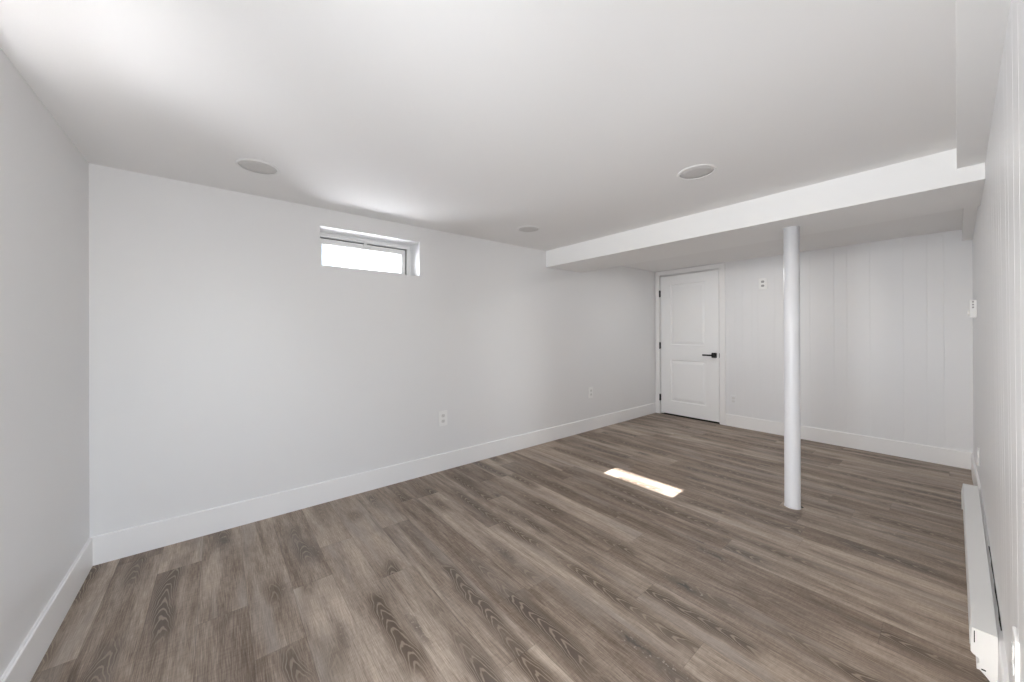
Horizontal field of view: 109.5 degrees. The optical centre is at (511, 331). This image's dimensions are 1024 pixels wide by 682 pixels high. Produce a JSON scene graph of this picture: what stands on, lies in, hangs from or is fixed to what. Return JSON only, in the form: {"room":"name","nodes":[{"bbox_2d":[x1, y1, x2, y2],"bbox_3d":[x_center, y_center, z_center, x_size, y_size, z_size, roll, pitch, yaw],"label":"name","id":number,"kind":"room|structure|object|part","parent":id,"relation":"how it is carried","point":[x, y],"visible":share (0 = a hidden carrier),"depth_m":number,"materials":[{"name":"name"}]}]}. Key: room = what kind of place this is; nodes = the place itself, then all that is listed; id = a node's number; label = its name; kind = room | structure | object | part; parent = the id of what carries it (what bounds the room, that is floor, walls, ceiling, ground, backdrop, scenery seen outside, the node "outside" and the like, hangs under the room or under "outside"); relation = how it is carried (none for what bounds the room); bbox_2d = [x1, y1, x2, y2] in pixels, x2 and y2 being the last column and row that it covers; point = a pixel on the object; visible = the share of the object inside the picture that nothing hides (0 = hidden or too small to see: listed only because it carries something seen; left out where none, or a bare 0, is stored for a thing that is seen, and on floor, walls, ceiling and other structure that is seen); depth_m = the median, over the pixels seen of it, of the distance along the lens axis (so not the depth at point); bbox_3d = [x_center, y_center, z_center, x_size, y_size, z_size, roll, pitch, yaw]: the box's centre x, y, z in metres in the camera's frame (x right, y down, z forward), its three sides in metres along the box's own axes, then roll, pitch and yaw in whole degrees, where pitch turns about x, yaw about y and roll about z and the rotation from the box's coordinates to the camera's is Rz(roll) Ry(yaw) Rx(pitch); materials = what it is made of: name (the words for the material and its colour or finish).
{"room":"finished basement","nodes":[
{"label":"finished basement","id":0,"kind":"room"},
{"bbox_2d":[0,48,89,677],"bbox_3d":[-1.355,0.167,0.561,0.340,2.118,3.180,0,0,-39],"label":"wall","id":1,"kind":"structure","parent":0,"point":[45,526],"depth_m":1.38,"materials":[{"name":"paint"}]},
{"bbox_2d":[0,538,92,681],"bbox_3d":[-1.626,1.152,1.179,0.013,0.150,1.848,0,0,-39],"label":"baseboard","id":2,"kind":"structure","parent":1,"relation":"attached to","point":[30,654],"depth_m":1.42,"materials":[{"name":"paint"}]},
{"bbox_2d":[89,163,655,536],"bbox_3d":[-0.222,0.166,3.748,6.117,2.118,0.340,0,0,-39],"label":"wall","id":3,"kind":"structure","parent":0,"point":[228,365],"depth_m":2.51,"materials":[{"name":"paint"}]},
{"bbox_2d":[320,232,409,274],"bbox_3d":[-1.230,-0.602,3.003,0.786,0.322,0.081,0,0,-39],"label":"window","id":4,"kind":"structure","parent":3,"relation":"in","point":[326,239],"depth_m":3.00,"materials":[{"name":"white plastic"}]},
{"bbox_2d":[89,403,655,565],"bbox_3d":[-0.029,1.149,3.673,5.638,0.150,0.013,0,0,-39],"label":"baseboard","id":5,"kind":"structure","parent":3,"relation":"attached to","point":[115,545],"depth_m":2.54,"materials":[{"name":"paint"}]},
{"bbox_2d":[439,410,446,426],"bbox_3d":[-0.611,0.766,3.204,0.084,0.134,0.010,0,0,-39],"label":"wall outlet","id":6,"kind":"object","parent":3,"relation":"attached to","point":[442,414],"visible":1,"depth_m":3.20,"materials":[{"name":"white plastic"}]},
{"bbox_2d":[589,387,592,397],"bbox_3d":[0.980,0.755,4.495,0.080,0.134,0.010,0,0,-39],"label":"wall outlet","id":7,"kind":"object","parent":3,"relation":"attached to","point":[590,388],"visible":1,"depth_m":4.49,"materials":[{"name":"white plastic"}]},
{"bbox_2d":[0,0,962,271],"bbox_3d":[0.776,-0.973,2.514,6.117,0.150,3.520,0,0,-39],"label":"ceiling","id":8,"kind":"structure","parent":0,"point":[576,121],"depth_m":1.39,"materials":[{"name":"paint"}]},
{"bbox_2d":[235,158,279,175],"bbox_3d":[-1.374,-0.888,1.958,0.198,0.005,0.198,0,0,-39],"label":"recessed light","id":9,"kind":"object","parent":8,"relation":"in","point":[259,167],"visible":1,"depth_m":1.95,"materials":[{"name":"white"}]},
{"bbox_2d":[238,160,276,173],"bbox_3d":[-1.374,-0.889,1.958,0.171,0.003,0.171,0,0,-39],"label":"diffuser","id":10,"kind":"object","parent":9,"relation":"attached to","point":[253,166],"depth_m":1.95,"materials":[{"name":"grey"}]},
{"bbox_2d":[517,226,539,232],"bbox_3d":[0.145,-0.893,3.152,0.198,0.005,0.198,0,0,-39],"label":"recessed light","id":11,"kind":"object","parent":8,"relation":"in","point":[527,229],"visible":1,"depth_m":3.15,"materials":[{"name":"white"}]},
{"bbox_2d":[519,227,537,231],"bbox_3d":[0.145,-0.894,3.152,0.171,0.003,0.171,0,0,-39],"label":"diffuser","id":12,"kind":"object","parent":11,"relation":"attached to","point":[522,229],"depth_m":3.15,"materials":[{"name":"grey"}]},
{"bbox_2d":[677,164,716,179],"bbox_3d":[1.040,-0.898,2.039,0.198,0.005,0.198,0,0,-39],"label":"recessed light","id":13,"kind":"object","parent":8,"relation":"in","point":[694,172],"visible":1,"depth_m":2.03,"materials":[{"name":"white"}]},
{"bbox_2d":[680,166,713,178],"bbox_3d":[1.040,-0.898,2.039,0.171,0.003,0.171,0,0,-39],"label":"diffuser","id":14,"kind":"object","parent":13,"relation":"attached to","point":[692,172],"depth_m":2.04,"materials":[{"name":"grey"}]},
{"bbox_2d":[546,149,984,272],"bbox_3d":[1.547,-0.816,3.043,0.586,0.189,3.010,0,0,-39],"label":"ceiling beam","id":15,"kind":"structure","parent":8,"relation":"attached to","point":[930,184],"depth_m":2.33,"materials":[{"name":"paint"}]},
{"bbox_2d":[955,0,1010,240],"bbox_3d":[1.816,-0.858,1.401,5.668,0.112,0.121,0,0,-39],"label":"ceiling","id":16,"kind":"structure","parent":8,"relation":"attached to","point":[981,25],"depth_m":1.12,"materials":[{"name":"paint"}]},
{"bbox_2d":[30,413,989,681],"bbox_3d":[0.785,1.280,2.512,6.117,0.120,3.520,0,0,-39],"label":"floor","id":17,"kind":"structure","parent":0,"point":[655,547],"depth_m":1.77,"materials":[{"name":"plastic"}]},
{"bbox_2d":[783,226,803,509],"bbox_3d":[1.952,0.246,2.515,0.101,1.939,0.102,0,0,-39],"label":"support post","id":18,"kind":"object","parent":17,"relation":"on","point":[791,235],"visible":1,"depth_m":2.48,"materials":[{"name":"white metal"}]},
{"bbox_2d":[961,483,997,681],"bbox_3d":[2.375,1.127,1.861,1.902,0.171,0.072,0,0,-39],"label":"baseboard heater","id":19,"kind":"object","parent":17,"relation":"on","point":[983,635],"visible":1,"depth_m":1.46,"materials":[{"name":"metal"}]},
{"bbox_2d":[655,229,972,452],"bbox_3d":[3.119,0.153,4.386,0.115,2.118,3.480,0,0,-39],"label":"wall","id":20,"kind":"structure","parent":0,"point":[886,328],"depth_m":3.68,"materials":[{"name":"paint"}]},
{"bbox_2d":[655,263,725,424],"bbox_3d":[2.498,0.162,5.102,0.177,2.110,0.964,0,0,-39],"label":"door","id":21,"kind":"structure","parent":20,"relation":"in","point":[690,338],"depth_m":5.05,"materials":[{"name":"white paint"}]},
{"bbox_3d":[2.188,0.163,5.428,0.019,2.109,0.066,0,0,-39],"label":"casing","id":22,"kind":"part","parent":21,"relation":"part of","materials":[{"name":"paint"}]},
{"bbox_3d":[2.467,-0.864,5.081,0.019,0.058,0.832,0,0,-39],"label":"casing","id":23,"kind":"part","parent":21,"relation":"part of","materials":[{"name":"paint"}]},
{"bbox_3d":[2.754,0.160,4.731,0.019,2.109,0.066,0,0,-39],"label":"casing","id":24,"kind":"part","parent":21,"relation":"part of","materials":[{"name":"paint"}]},
{"bbox_2d":[731,395,735,403],"bbox_3d":[2.838,0.871,4.637,0.008,0.112,0.066,0,0,-39],"label":"wall outlet","id":25,"kind":"object","parent":20,"relation":"attached to","point":[733,398],"visible":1,"depth_m":4.63,"materials":[{"name":"paint"}]},
{"bbox_2d":[759,278,766,289],"bbox_3d":[3.038,-0.582,4.381,0.014,0.136,0.086,0,0,-39],"label":"wall outlet","id":26,"kind":"object","parent":20,"relation":"attached to","point":[762,281],"visible":1,"depth_m":4.38,"materials":[{"name":"white plastic"}]},
{"bbox_2d":[725,414,970,469],"bbox_3d":[3.402,1.136,3.939,0.013,0.150,1.976,0,0,-39],"label":"baseboard","id":27,"kind":"structure","parent":20,"relation":"attached to","point":[944,456],"depth_m":3.67,"materials":[{"name":"paint"}]},
{"bbox_2d":[972,0,1023,681],"bbox_3d":[1.868,0.155,1.308,5.707,2.118,0.157,0,0,-39],"label":"wall","id":28,"kind":"structure","parent":0,"point":[998,234],"depth_m":1.07,"materials":[{"name":"paint"}]},
{"bbox_2d":[967,300,976,317],"bbox_3d":[3.341,-0.167,2.627,0.073,0.128,0.043,0,0,-39],"label":"wall thermostat","id":29,"kind":"object","parent":28,"relation":"attached to","point":[972,313],"visible":1,"depth_m":2.60,"materials":[{"name":"white plastic"}]},
{"bbox_2d":[977,447,979,465],"bbox_3d":[3.321,0.885,2.576,0.072,0.120,0.010,0,0,-39],"label":"wall outlet","id":30,"kind":"object","parent":28,"relation":"attached to","point":[978,449],"visible":0.98,"depth_m":2.55,"materials":[{"name":"white plastic"}]},
{"bbox_2d":[971,453,1008,681],"bbox_3d":[2.254,1.138,1.716,4.598,0.151,0.028,0,0,-39],"label":"baseboard","id":31,"kind":"structure","parent":28,"relation":"attached to","point":[1003,676],"depth_m":1.45,"materials":[{"name":"paint"}]},
{"bbox_2d":[1011,626,1019,681],"bbox_3d":[1.196,0.778,0.860,0.074,0.122,0.009,0,0,-39],"label":"wall outlet","id":32,"kind":"object","parent":28,"relation":"attached to","point":[1015,644],"visible":1,"depth_m":0.84,"materials":[{"name":"white plastic"}]},
{"bbox_2d":[1011,641,1013,656],"bbox_3d":[1.194,0.756,0.862,0.034,0.027,0.003,0,0,-39],"label":"socket","id":33,"kind":"object","parent":32,"relation":"attached to","point":[1012,642],"depth_m":0.86,"materials":[{"name":"grey plastic"}]},
{"bbox_2d":[1011,659,1013,675],"bbox_3d":[1.194,0.800,0.862,0.034,0.027,0.003,0,0,-39],"label":"socket","id":34,"kind":"object","parent":32,"relation":"attached to","point":[1012,661],"depth_m":0.86,"materials":[{"name":"grey plastic"}]},
{"label":"outside","id":35,"kind":"structure","parent":0,"visible":0},
{"bbox_2d":[338,265,399,272],"bbox_3d":[-2.443,-0.813,5.388,9.000,0.915,5.000,0,0,-39],"label":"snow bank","id":36,"kind":"object","parent":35,"point":[368,267],"visible":0.04,"depth_m":4.08,"materials":[{"name":"white snow"}]}
]}

